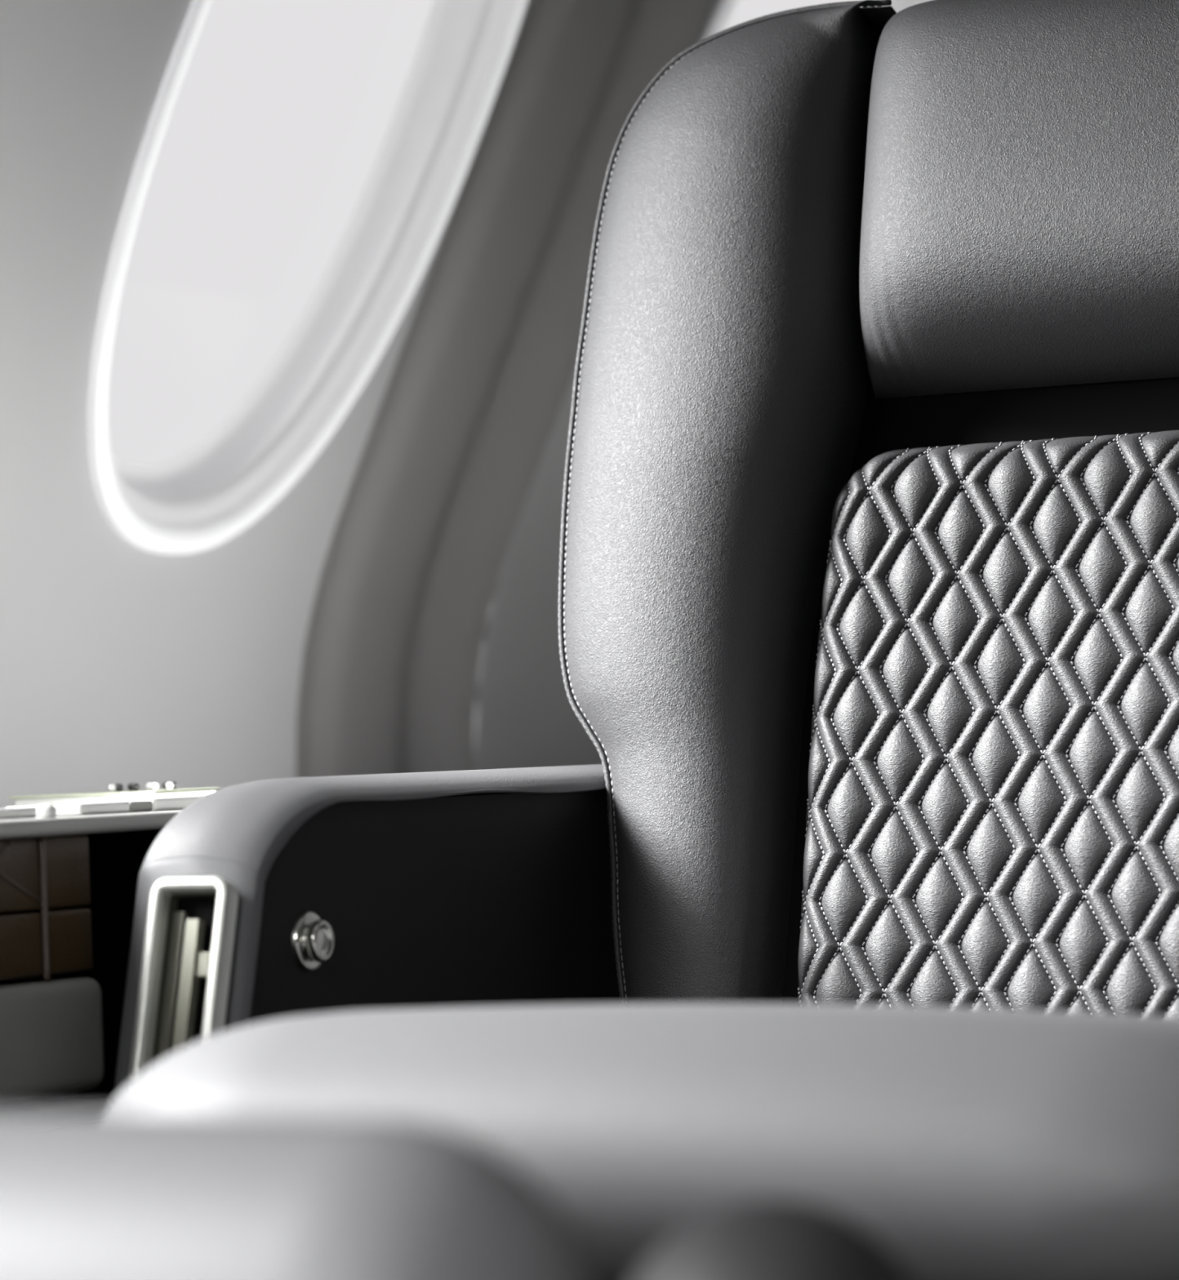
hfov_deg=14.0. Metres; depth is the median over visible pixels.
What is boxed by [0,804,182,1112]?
cabinet
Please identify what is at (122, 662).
wall
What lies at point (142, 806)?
block
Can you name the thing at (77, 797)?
notebook
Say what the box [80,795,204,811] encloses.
remote control
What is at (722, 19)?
window
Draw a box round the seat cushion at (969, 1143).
[104,1003,1178,1279]
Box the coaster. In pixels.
[0,807,36,819]
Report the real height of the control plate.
0.004 m
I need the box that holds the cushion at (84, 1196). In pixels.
[0,1111,598,1279]
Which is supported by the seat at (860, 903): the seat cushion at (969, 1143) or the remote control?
the seat cushion at (969, 1143)
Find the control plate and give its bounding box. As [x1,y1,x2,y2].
[5,801,128,817]
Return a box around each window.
[88,0,527,554]
[706,0,931,37]
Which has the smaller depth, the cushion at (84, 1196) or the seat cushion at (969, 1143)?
the cushion at (84, 1196)
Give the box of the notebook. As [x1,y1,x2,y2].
[8,787,220,805]
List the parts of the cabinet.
leather panel, leather panel, round knob, leather panel, leather panel, felt panel, trim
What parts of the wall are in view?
spacer panel, pillar panel, panel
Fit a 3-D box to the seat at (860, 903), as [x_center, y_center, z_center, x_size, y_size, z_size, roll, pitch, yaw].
[0.144,0.176,1.573,0.557,0.871,0.765,-3,-2,26]
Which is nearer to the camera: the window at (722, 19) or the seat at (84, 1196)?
the seat at (84, 1196)
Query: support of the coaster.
on the cabinet
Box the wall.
[0,0,724,808]
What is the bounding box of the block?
[126,800,152,813]
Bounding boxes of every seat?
[0,1111,911,1279]
[104,0,1178,1279]
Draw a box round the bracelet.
[108,781,177,791]
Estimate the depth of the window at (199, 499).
2.36 m

